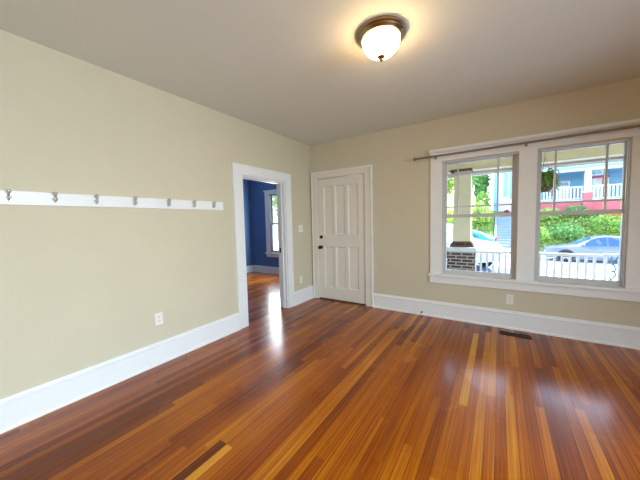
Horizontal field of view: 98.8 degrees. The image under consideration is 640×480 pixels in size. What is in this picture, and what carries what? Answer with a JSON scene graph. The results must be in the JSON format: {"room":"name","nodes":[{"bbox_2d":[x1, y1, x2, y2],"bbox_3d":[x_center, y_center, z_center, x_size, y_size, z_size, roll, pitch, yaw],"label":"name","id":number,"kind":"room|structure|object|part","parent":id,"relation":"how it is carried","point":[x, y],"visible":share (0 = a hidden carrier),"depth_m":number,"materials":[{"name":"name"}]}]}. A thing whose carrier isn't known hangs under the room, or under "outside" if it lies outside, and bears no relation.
{"room":"empty living room","nodes":[
{"label":"empty living room","id":0,"kind":"room"},
{"bbox_2d":[0,29,312,398],"bbox_3d":[-1.829,-0.089,2.278,0.070,2.638,6.340,1,5,33],"label":"wall","id":1,"kind":"structure","parent":0,"point":[81,288],"depth_m":2.29,"materials":[{"name":"beige paint"}]},
{"bbox_2d":[0,189,222,209],"bbox_3d":[-1.697,-0.329,2.348,0.068,0.102,2.095,1,5,33],"label":"rail","id":2,"kind":"object","parent":1,"relation":"attached to","point":[7,197],"visible":1,"depth_m":2.19,"materials":[{"name":"white paint"}]},
{"bbox_2d":[0,313,240,433],"bbox_3d":[-2.252,1.181,1.577,0.030,0.219,4.532,1,5,33],"label":"baseboard","id":3,"kind":"structure","parent":1,"relation":"attached to","point":[20,408],"depth_m":2.26,"materials":[{"name":"white paint"}]},
{"bbox_2d":[155,312,162,324],"bbox_3d":[-1.556,0.761,2.652,0.010,0.116,0.072,1,5,33],"label":"wall outlet","id":4,"kind":"object","parent":1,"relation":"attached to","point":[158,316],"visible":1,"depth_m":2.65,"materials":[{"name":"white plastic"}]},
{"bbox_2d":[231,162,294,328],"bbox_3d":[-0.811,0.056,3.908,0.193,2.082,1.110,1,5,33],"label":"door frame","id":5,"kind":"structure","parent":1,"relation":"attached to","point":[284,201],"depth_m":3.85,"materials":[{"name":"white paint"}]},
{"bbox_3d":[-1.003,0.154,3.471,0.022,1.954,0.137,1,5,33],"label":"casing","id":6,"kind":"part","parent":5,"relation":"part of","materials":[{"name":"white paint"}]},
{"bbox_3d":[-0.767,-0.912,3.800,0.022,0.118,1.090,1,5,33],"label":"head casing","id":7,"kind":"part","parent":5,"relation":"part of","materials":[{"name":"white paint"}]},
{"bbox_3d":[-0.477,0.088,4.276,0.022,1.954,0.116,1,5,33],"label":"casing","id":8,"kind":"part","parent":5,"relation":"part of","materials":[{"name":"white paint"}]},
{"bbox_2d":[298,225,302,231],"bbox_3d":[-0.314,-0.186,4.523,0.018,0.116,0.116,1,5,33],"label":"light switch","id":9,"kind":"object","parent":1,"relation":"attached to","point":[300,227],"visible":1,"depth_m":4.52,"materials":[{"name":"white plastic"}]},
{"bbox_2d":[294,285,313,305],"bbox_3d":[-0.265,0.929,4.622,0.030,0.219,0.578,1,5,33],"label":"baseboard","id":10,"kind":"structure","parent":1,"relation":"attached to","point":[303,295],"depth_m":4.60,"materials":[{"name":"white paint"}]},
{"bbox_2d":[243,179,252,265],"bbox_3d":[-3.160,-0.292,5.755,0.140,2.638,4.725,1,5,33],"label":"wall","id":11,"kind":"structure","parent":0,"point":[246,183],"depth_m":7.46,"materials":[{"name":"paint"}]},
{"bbox_2d":[246,265,252,272],"bbox_3d":[-3.099,0.943,5.732,0.030,0.175,4.585,1,5,33],"label":"baseboard","id":12,"kind":"structure","parent":11,"relation":"attached to","point":[248,268],"depth_m":7.52,"materials":[{"name":"white paint"}]},
{"bbox_2d":[250,180,278,266],"bbox_3d":[-0.662,-0.425,6.857,2.840,2.638,0.140,1,5,33],"label":"wall","id":13,"kind":"structure","parent":0,"point":[257,196],"depth_m":7.40,"materials":[{"name":"paint"}]},
{"bbox_2d":[253,265,278,273],"bbox_3d":[-0.679,0.809,6.869,2.840,0.175,0.030,1,5,33],"label":"baseboard","id":14,"kind":"structure","parent":13,"relation":"attached to","point":[256,268],"depth_m":7.36,"materials":[{"name":"white paint"}]},
{"bbox_2d":[263,189,278,256],"bbox_3d":[-1.005,-0.420,7.045,1.000,1.740,0.200,1,5,33],"label":"window","id":15,"kind":"structure","parent":13,"relation":"in","point":[271,216],"depth_m":7.21,"materials":[{"name":"white paint"}]},
{"bbox_3d":[-1.380,-0.424,7.229,0.130,1.520,0.022,1,5,33],"label":"casing","id":16,"kind":"part","parent":15,"relation":"part of","materials":[{"name":"white paint"}]},
{"bbox_3d":[-1.058,-1.229,6.938,1.000,0.110,0.045,1,5,33],"label":"head casing","id":17,"kind":"part","parent":15,"relation":"part of","materials":[{"name":"white paint"}]},
{"bbox_3d":[-0.985,-0.786,7.065,0.680,0.762,0.034,1,5,33],"label":"sash","id":18,"kind":"part","parent":15,"relation":"part of","materials":[{"name":"white paint"}]},
{"bbox_3d":[-0.988,-0.052,7.083,0.680,0.776,0.034,1,5,33],"label":"sash","id":19,"kind":"part","parent":15,"relation":"part of","materials":[{"name":"white paint"}]},
{"bbox_2d":[247,271,286,324],"bbox_3d":[-1.865,1.055,4.946,3.000,0.001,4.600,1,5,33],"label":"floor","id":20,"kind":"structure","parent":0,"point":[263,289],"depth_m":5.07,"materials":[{"name":"brown wood"}]},
{"bbox_2d":[273,196,276,215],"bbox_3d":[-0.781,-1.135,11.406,2.877,4.977,2.328,1,5,33],"label":"tree","id":21,"kind":"object","parent":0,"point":[274,197],"visible":0.02,"depth_m":11.53,"materials":[{"name":"green plant"}]},
{"bbox_2d":[0,298,639,479],"bbox_3d":[0.577,1.275,0.821,5.600,0.001,6.340,1,5,33],"label":"floor","id":22,"kind":"structure","parent":0,"point":[315,388],"depth_m":1.93,"materials":[{"name":"brown wood"}]},
{"bbox_2d":[499,330,531,338],"bbox_3d":[2.219,1.079,3.123,0.300,0.006,0.104,1,5,33],"label":"floor vent","id":23,"kind":"object","parent":22,"relation":"in","point":[500,332],"visible":1,"depth_m":3.12,"materials":[{"name":"black metal"}]},
{"bbox_2d":[501,331,528,337],"bbox_3d":[2.219,1.079,3.123,0.270,0.004,0.080,1,5,33],"label":"grille","id":24,"kind":"object","parent":23,"relation":"attached to","point":[502,332],"depth_m":3.12,"materials":[{"name":"black metal"}]},
{"bbox_2d":[0,0,639,145],"bbox_3d":[-0.404,-1.485,1.986,8.890,0.120,7.880,1,5,33],"label":"ceiling","id":25,"kind":"structure","parent":0,"point":[297,70],"depth_m":2.10,"materials":[{"name":"paint"}]},
{"bbox_2d":[357,15,405,61],"bbox_3d":[0.426,-1.345,1.914,0.336,0.189,0.336,1,5,33],"label":"ceiling light","id":26,"kind":"object","parent":25,"relation":"attached to","point":[379,37],"visible":1,"depth_m":1.82,"materials":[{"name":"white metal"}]},
{"bbox_3d":[0.426,-1.340,1.914,0.260,0.114,0.260,1,5,33],"label":"lamp shade","id":27,"kind":"part","parent":26,"relation":"part of","materials":[{"name":"white glass"}]},
{"bbox_2d":[310,77,639,326],"bbox_3d":[2.236,-0.254,3.322,5.600,2.638,0.140,1,5,33],"label":"wall","id":28,"kind":"structure","parent":0,"point":[400,183],"depth_m":3.65,"materials":[{"name":"beige paint"}]},
{"bbox_2d":[317,174,365,303],"bbox_3d":[0.338,-0.004,4.483,0.872,2.028,0.112,1,5,33],"label":"door","id":29,"kind":"structure","parent":28,"relation":"in","point":[341,200],"depth_m":4.49,"materials":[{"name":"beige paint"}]},
{"bbox_3d":[0.142,-0.494,4.596,0.176,0.802,0.012,1,5,33],"label":"panel moulding","id":30,"kind":"part","parent":29,"relation":"part of","materials":[{"name":"beige paint"}]},
{"bbox_3d":[0.151,-0.495,4.609,0.180,0.806,0.018,1,5,33],"label":"panel","id":31,"kind":"part","parent":29,"relation":"part of","materials":[{"name":"beige paint"}]},
{"bbox_3d":[0.164,0.456,4.660,0.176,0.693,0.012,1,5,33],"label":"panel moulding","id":32,"kind":"part","parent":29,"relation":"part of","materials":[{"name":"beige paint"}]},
{"bbox_3d":[0.173,0.455,4.673,0.180,0.697,0.018,1,5,33],"label":"panel","id":33,"kind":"part","parent":29,"relation":"part of","materials":[{"name":"beige paint"}]},
{"bbox_3d":[0.330,-0.490,4.474,0.176,0.802,0.012,1,5,33],"label":"panel moulding","id":34,"kind":"part","parent":29,"relation":"part of","materials":[{"name":"beige paint"}]},
{"bbox_3d":[0.339,-0.491,4.487,0.180,0.806,0.018,1,5,33],"label":"panel","id":35,"kind":"part","parent":29,"relation":"part of","materials":[{"name":"beige paint"}]},
{"bbox_3d":[0.352,0.460,4.538,0.176,0.693,0.012,1,5,33],"label":"panel moulding","id":36,"kind":"part","parent":29,"relation":"part of","materials":[{"name":"beige paint"}]},
{"bbox_3d":[0.361,0.459,4.551,0.180,0.697,0.018,1,5,33],"label":"panel","id":37,"kind":"part","parent":29,"relation":"part of","materials":[{"name":"beige paint"}]},
{"bbox_3d":[0.524,-0.486,4.347,0.176,0.802,0.012,1,5,33],"label":"panel moulding","id":38,"kind":"part","parent":29,"relation":"part of","materials":[{"name":"beige paint"}]},
{"bbox_3d":[0.533,-0.487,4.360,0.180,0.806,0.018,1,5,33],"label":"panel","id":39,"kind":"part","parent":29,"relation":"part of","materials":[{"name":"beige paint"}]},
{"bbox_3d":[0.546,0.464,4.411,0.176,0.693,0.012,1,5,33],"label":"panel moulding","id":40,"kind":"part","parent":29,"relation":"part of","materials":[{"name":"beige paint"}]},
{"bbox_3d":[0.555,0.463,4.425,0.180,0.697,0.018,1,5,33],"label":"panel","id":41,"kind":"part","parent":29,"relation":"part of","materials":[{"name":"beige paint"}]},
{"bbox_2d":[311,165,372,306],"bbox_3d":[0.374,-0.059,4.533,1.104,2.172,0.174,1,5,33],"label":"door frame","id":42,"kind":"structure","parent":28,"relation":"attached to","point":[366,170],"depth_m":4.29,"materials":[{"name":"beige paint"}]},
{"bbox_3d":[-0.075,-0.008,4.754,0.100,2.062,0.022,1,5,33],"label":"casing","id":43,"kind":"part","parent":42,"relation":"part of","materials":[{"name":"beige paint"}]},
{"bbox_3d":[0.312,-1.077,4.413,1.084,0.098,0.022,1,5,33],"label":"head casing","id":44,"kind":"part","parent":42,"relation":"part of","materials":[{"name":"beige paint"}]},
{"bbox_3d":[0.746,0.009,4.219,0.108,2.062,0.022,1,5,33],"label":"casing","id":45,"kind":"part","parent":42,"relation":"part of","materials":[{"name":"beige paint"}]},
{"bbox_2d":[442,152,518,278],"bbox_3d":[1.997,-0.268,3.475,0.805,1.505,0.142,1,5,33],"label":"window","id":46,"kind":"structure","parent":28,"relation":"in","point":[512,275],"depth_m":3.41,"materials":[{"name":"white paint"}]},
{"bbox_3d":[1.998,0.067,3.486,0.785,0.793,0.034,1,5,33],"label":"sash","id":47,"kind":"part","parent":46,"relation":"part of","materials":[{"name":"white paint"}]},
{"bbox_3d":[2.001,-0.655,3.470,0.785,0.720,0.034,1,5,33],"label":"sash","id":48,"kind":"part","parent":46,"relation":"part of","materials":[{"name":"white paint"}]},
{"bbox_2d":[373,293,639,349],"bbox_3d":[2.693,0.968,3.023,4.468,0.219,0.030,1,5,33],"label":"baseboard","id":49,"kind":"structure","parent":28,"relation":"attached to","point":[624,336],"depth_m":3.23,"materials":[{"name":"white paint"}]},
{"bbox_2d":[506,294,512,303],"bbox_3d":[2.273,0.712,3.288,0.072,0.116,0.010,1,5,33],"label":"wall outlet","id":50,"kind":"object","parent":28,"relation":"attached to","point":[509,298],"visible":1,"depth_m":3.29,"materials":[{"name":"white plastic"}]},
{"bbox_2d":[428,118,639,301],"bbox_3d":[2.358,-0.288,3.196,2.050,1.760,0.212,1,5,33],"label":"window","id":51,"kind":"structure","parent":28,"relation":"in","point":[623,211],"depth_m":3.05,"materials":[{"name":"white paint"}]},
{"bbox_3d":[1.553,-0.288,3.668,0.143,1.490,0.022,1,5,33],"label":"casing","id":52,"kind":"part","parent":51,"relation":"part of","materials":[{"name":"white paint"}]},
{"bbox_2d":[413,124,639,160],"bbox_3d":[2.273,-1.073,3.065,2.387,0.067,0.093,1,5,33],"label":"curtain rod","id":53,"kind":"object","parent":51,"relation":"attached to","point":[632,126],"visible":1,"depth_m":2.99,"materials":[{"name":"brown metal"}]},
{"bbox_3d":[2.364,-0.271,3.140,0.167,1.490,0.022,1,5,33],"label":"casing","id":54,"kind":"part","parent":51,"relation":"part of","materials":[{"name":"white paint"}]},
{"bbox_3d":[2.315,-1.077,3.104,2.009,0.125,0.024,1,5,33],"label":"head casing","id":55,"kind":"part","parent":51,"relation":"part of","materials":[{"name":"white paint"}]},
{"bbox_3d":[2.781,0.083,2.976,0.695,0.793,0.034,1,5,33],"label":"sash","id":56,"kind":"part","parent":51,"relation":"part of","materials":[{"name":"white paint"}]},
{"bbox_3d":[2.785,-0.639,2.960,0.695,0.720,0.034,1,5,33],"label":"sash","id":57,"kind":"part","parent":51,"relation":"part of","materials":[{"name":"white paint"}]},
{"bbox_3d":[3.108,-0.256,2.656,0.163,1.490,0.022,1,5,33],"label":"casing","id":58,"kind":"part","parent":51,"relation":"part of","materials":[{"name":"white paint"}]},
{"bbox_3d":[3.374,-1.678,4.108,6.600,0.080,2.610,1,5,33],"label":"ceiling","id":59,"kind":"structure","parent":0,"visible":0},
{"bbox_2d":[541,158,561,192],"bbox_3d":[3.554,-1.190,4.333,0.412,0.892,0.422,1,5,33],"label":"hanging fern","id":60,"kind":"object","parent":59,"relation":"hanging from","point":[547,178],"visible":0.73,"depth_m":4.24,"materials":[{"name":"green plant"}]},
{"bbox_2d":[541,183,552,191],"bbox_3d":[3.563,-0.823,4.360,0.256,0.130,0.256,1,5,33],"label":"basket","id":61,"kind":"object","parent":60,"relation":"on","point":[545,188],"depth_m":4.27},
{"label":"outside","id":62,"kind":"structure","parent":0,"visible":0},
{"bbox_2d":[472,210,620,251],"bbox_3d":[19.446,-1.335,27.527,40.000,3.355,22.000,1,5,33],"label":"hillside","id":63,"kind":"structure","parent":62,"point":[491,224],"depth_m":19.66,"materials":[{"name":"plant"}]},
{"bbox_2d":[447,208,452,223],"bbox_3d":[10.806,-1.949,23.245,2.105,1.848,1.962,1,5,33],"label":"shrub","id":64,"kind":"object","parent":63,"relation":"on","point":[450,211],"visible":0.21,"depth_m":22.88,"materials":[{"name":"green plant"}]},
{"bbox_2d":[448,178,453,197],"bbox_3d":[12.402,-5.364,27.878,2.676,5.280,2.717,1,5,33],"label":"tree","id":65,"kind":"object","parent":63,"relation":"on","point":[450,180],"visible":0.16,"depth_m":26.94,"materials":[{"name":"green plant"}]},
{"bbox_2d":[472,174,492,210],"bbox_3d":[15.067,-5.244,26.114,2.487,5.202,2.363,-3,4,-21],"label":"tree","id":66,"kind":"object","parent":63,"relation":"on","point":[481,182],"visible":0.42,"depth_m":25.47,"materials":[{"name":"green plant"}]},
{"bbox_2d":[472,200,492,224],"bbox_3d":[12.802,-2.191,22.290,2.291,2.057,1.934,1,5,33],"label":"shrub","id":67,"kind":"object","parent":63,"relation":"on","point":[484,209],"visible":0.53,"depth_m":21.82,"materials":[{"name":"green plant"}]},
{"bbox_2d":[475,191,490,208],"bbox_3d":[14.000,-3.299,23.556,1.358,1.903,1.313,1,5,33],"label":"shrub","id":68,"kind":"object","parent":63,"relation":"on","point":[483,196],"visible":0.67,"depth_m":23.30,"materials":[{"name":"green plant"}]},
{"bbox_2d":[493,172,511,211],"bbox_3d":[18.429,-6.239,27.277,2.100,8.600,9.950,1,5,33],"label":"house","id":69,"kind":"structure","parent":63,"relation":"on","point":[505,179],"depth_m":23.84,"materials":[{"name":"paint"}]},
{"bbox_2d":[493,174,496,210],"bbox_3d":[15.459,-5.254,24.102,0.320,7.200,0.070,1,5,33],"label":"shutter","id":70,"kind":"object","parent":69,"relation":"hanging from","point":[495,175],"depth_m":24.16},
{"bbox_2d":[510,172,511,198],"bbox_3d":[16.514,-4.883,23.432,0.470,2.700,0.090,1,5,33],"label":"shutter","id":71,"kind":"object","parent":69,"relation":"hanging from","point":[510,172],"depth_m":23.49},
{"bbox_2d":[494,216,510,248],"bbox_3d":[13.748,-0.514,20.631,1.700,2.850,4.550,1,5,33],"label":"steps","id":72,"kind":"structure","parent":63,"relation":"on","point":[502,224],"depth_m":20.78,"materials":[{"name":"white paint"}]},
{"bbox_2d":[449,210,619,250],"bbox_3d":[13.979,-0.842,21.009,18.261,3.446,5.254,1,5,33],"label":"ground cover","id":73,"kind":"structure","parent":63,"relation":"on","point":[589,216],"depth_m":19.47,"materials":[{"name":"green plant"}]},
{"bbox_2d":[540,227,552,241],"bbox_3d":[15.366,-0.376,19.314,1.612,1.166,1.460,1,5,33],"label":"shrub","id":74,"kind":"object","parent":63,"relation":"on","point":[548,234],"visible":0.47,"depth_m":18.88,"materials":[{"name":"green plant"}]},
{"bbox_2d":[540,207,561,220],"bbox_3d":[17.284,-1.956,20.700,1.666,1.064,1.422,1,5,33],"label":"shrub","id":75,"kind":"object","parent":63,"relation":"on","point":[548,217],"visible":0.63,"depth_m":20.51,"materials":[{"name":"green plant"}]},
{"bbox_2d":[550,222,584,239],"bbox_3d":[16.905,-0.600,18.784,1.810,1.277,1.654,1,5,33],"label":"shrub","id":76,"kind":"object","parent":63,"relation":"on","point":[575,227],"visible":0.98,"depth_m":18.57,"materials":[{"name":"green plant"}]},
{"bbox_2d":[563,205,588,216],"bbox_3d":[18.712,-2.113,20.085,1.499,1.027,1.238,1,5,33],"label":"shrub","id":77,"kind":"object","parent":63,"relation":"on","point":[570,208],"visible":0.48,"depth_m":19.95,"materials":[{"name":"green plant"}]},
{"bbox_2d":[540,162,622,211],"bbox_3d":[24.031,-6.028,25.165,9.500,9.000,14.800,1,5,33],"label":"house","id":78,"kind":"structure","parent":63,"relation":"on","point":[584,182],"depth_m":20.94,"materials":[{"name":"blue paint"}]},
{"bbox_3d":[19.483,-3.728,22.009,0.800,1.250,0.650,1,5,33],"label":"porch seat","id":79,"kind":"part","parent":78,"relation":"part of","materials":[{"name":"white paint"}]},
{"bbox_3d":[20.141,-3.526,20.046,7.350,0.960,0.100,1,5,33],"label":"porch railing","id":80,"kind":"part","parent":78,"relation":"part of","materials":[{"name":"white paint"}]},
{"bbox_3d":[22.003,-4.025,21.818,0.580,1.750,0.120,1,5,33],"label":"door","id":81,"kind":"part","parent":78,"relation":"part of","materials":[{"name":"white paint"}]},
{"bbox_3d":[22.079,-4.098,21.750,1.220,1.900,0.140,1,5,33],"label":"door trim","id":82,"kind":"part","parent":78,"relation":"part of","materials":[{"name":"red paint"}]},
{"bbox_2d":[586,214,620,231],"bbox_3d":[18.951,-1.106,18.132,1.988,1.351,1.643,1,5,33],"label":"shrub","id":83,"kind":"object","parent":63,"relation":"on","point":[617,223],"visible":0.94,"depth_m":18.00,"materials":[{"name":"green plant"}]},
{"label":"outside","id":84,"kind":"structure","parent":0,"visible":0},
{"bbox_2d":[476,263,543,275],"bbox_3d":[7.781,1.835,7.872,70.000,0.900,8.100,1,5,33],"label":"driveway","id":85,"kind":"structure","parent":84,"point":[477,264],"depth_m":11.62,"materials":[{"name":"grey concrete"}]},
{"bbox_2d":[447,224,501,266],"bbox_3d":[5.779,0.189,12.951,2.264,1.910,4.762,-3,4,-19],"label":"car","id":86,"kind":"object","parent":85,"relation":"on","point":[484,245],"visible":0.21,"depth_m":10.92,"materials":[{"name":"white paint"}]},
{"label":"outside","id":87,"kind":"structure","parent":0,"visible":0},
{"bbox_3d":[3.302,1.160,4.270,6.400,0.120,2.410,1,5,33],"label":"floor","id":88,"kind":"structure","parent":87,"visible":0},
{"bbox_2d":[447,168,477,270],"bbox_3d":[2.915,-0.198,5.613,0.550,2.425,0.480,1,5,33],"label":"porch column","id":89,"kind":"structure","parent":88,"relation":"on","point":[462,255],"depth_m":5.46,"materials":[{"name":"brick"}]},
{"bbox_3d":[2.831,-1.382,5.483,0.390,0.040,0.245,1,5,33],"label":"brick crown","id":90,"kind":"part","parent":89,"relation":"part of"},
{"bbox_2d":[448,143,623,177],"bbox_3d":[3.869,-1.506,4.873,6.600,0.470,0.315,1,5,33],"label":"beam","id":91,"kind":"structure","parent":89,"relation":"on","point":[615,150],"depth_m":4.66,"materials":[{"name":"beige paint"}]},
{"bbox_2d":[475,250,604,278],"bbox_3d":[3.840,0.580,4.954,1.815,0.720,0.070,1,5,33],"label":"porch railing","id":92,"kind":"object","parent":89,"relation":"attached to","point":[499,253],"visible":0.39,"depth_m":4.74,"materials":[{"name":"white paint"}]},
{"bbox_3d":[3.832,0.244,4.931,1.815,0.048,0.070,1,5,33],"label":"rail","id":93,"kind":"part","parent":92,"relation":"part of","materials":[{"name":"white paint"}]},
{"bbox_2d":[602,253,618,280],"bbox_3d":[4.685,0.637,4.407,0.196,0.840,0.060,1,5,33],"label":"scroll panel","id":94,"kind":"object","parent":88,"relation":"on","point":[605,261],"visible":0.52,"depth_m":4.40,"materials":[{"name":"white paint"}]},
{"bbox_3d":[4.616,0.635,4.452,0.032,0.840,0.060,1,5,33],"label":"post","id":95,"kind":"part","parent":94,"relation":"part of","materials":[{"name":"white paint"}]},
{"bbox_3d":[4.676,0.238,4.380,0.132,0.040,0.060,1,5,33],"label":"frame rail","id":96,"kind":"part","parent":94,"relation":"part of","materials":[{"name":"white paint"}]},
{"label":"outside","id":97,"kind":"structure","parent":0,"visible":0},
{"bbox_2d":[274,242,617,280],"bbox_3d":[12.061,1.292,14.430,70.000,0.900,7.600,1,5,33],"label":"street","id":98,"kind":"structure","parent":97,"point":[599,263],"depth_m":13.48,"materials":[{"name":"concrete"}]},
{"bbox_2d":[274,240,544,256],"bbox_3d":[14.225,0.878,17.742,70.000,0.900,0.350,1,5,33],"label":"kerb","id":99,"kind":"object","parent":98,"relation":"on","point":[504,249],"visible":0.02,"depth_m":18.61,"materials":[{"name":"concrete"}]},
{"bbox_2d":[472,229,496,241],"bbox_3d":[9.651,-0.001,19.128,4.492,1.500,2.079,1,5,33],"label":"car","id":100,"kind":"object","parent":98,"relation":"on","point":[477,234],"visible":0.02,"depth_m":17.71,"materials":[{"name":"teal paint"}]},
{"bbox_2d":[542,235,619,261],"bbox_3d":[15.373,0.499,15.375,4.492,1.500,2.079,1,5,33],"label":"car","id":101,"kind":"object","parent":98,"relation":"on","point":[600,244],"visible":0.51,"depth_m":14.90,"materials":[{"name":"silver metal"}]}
]}

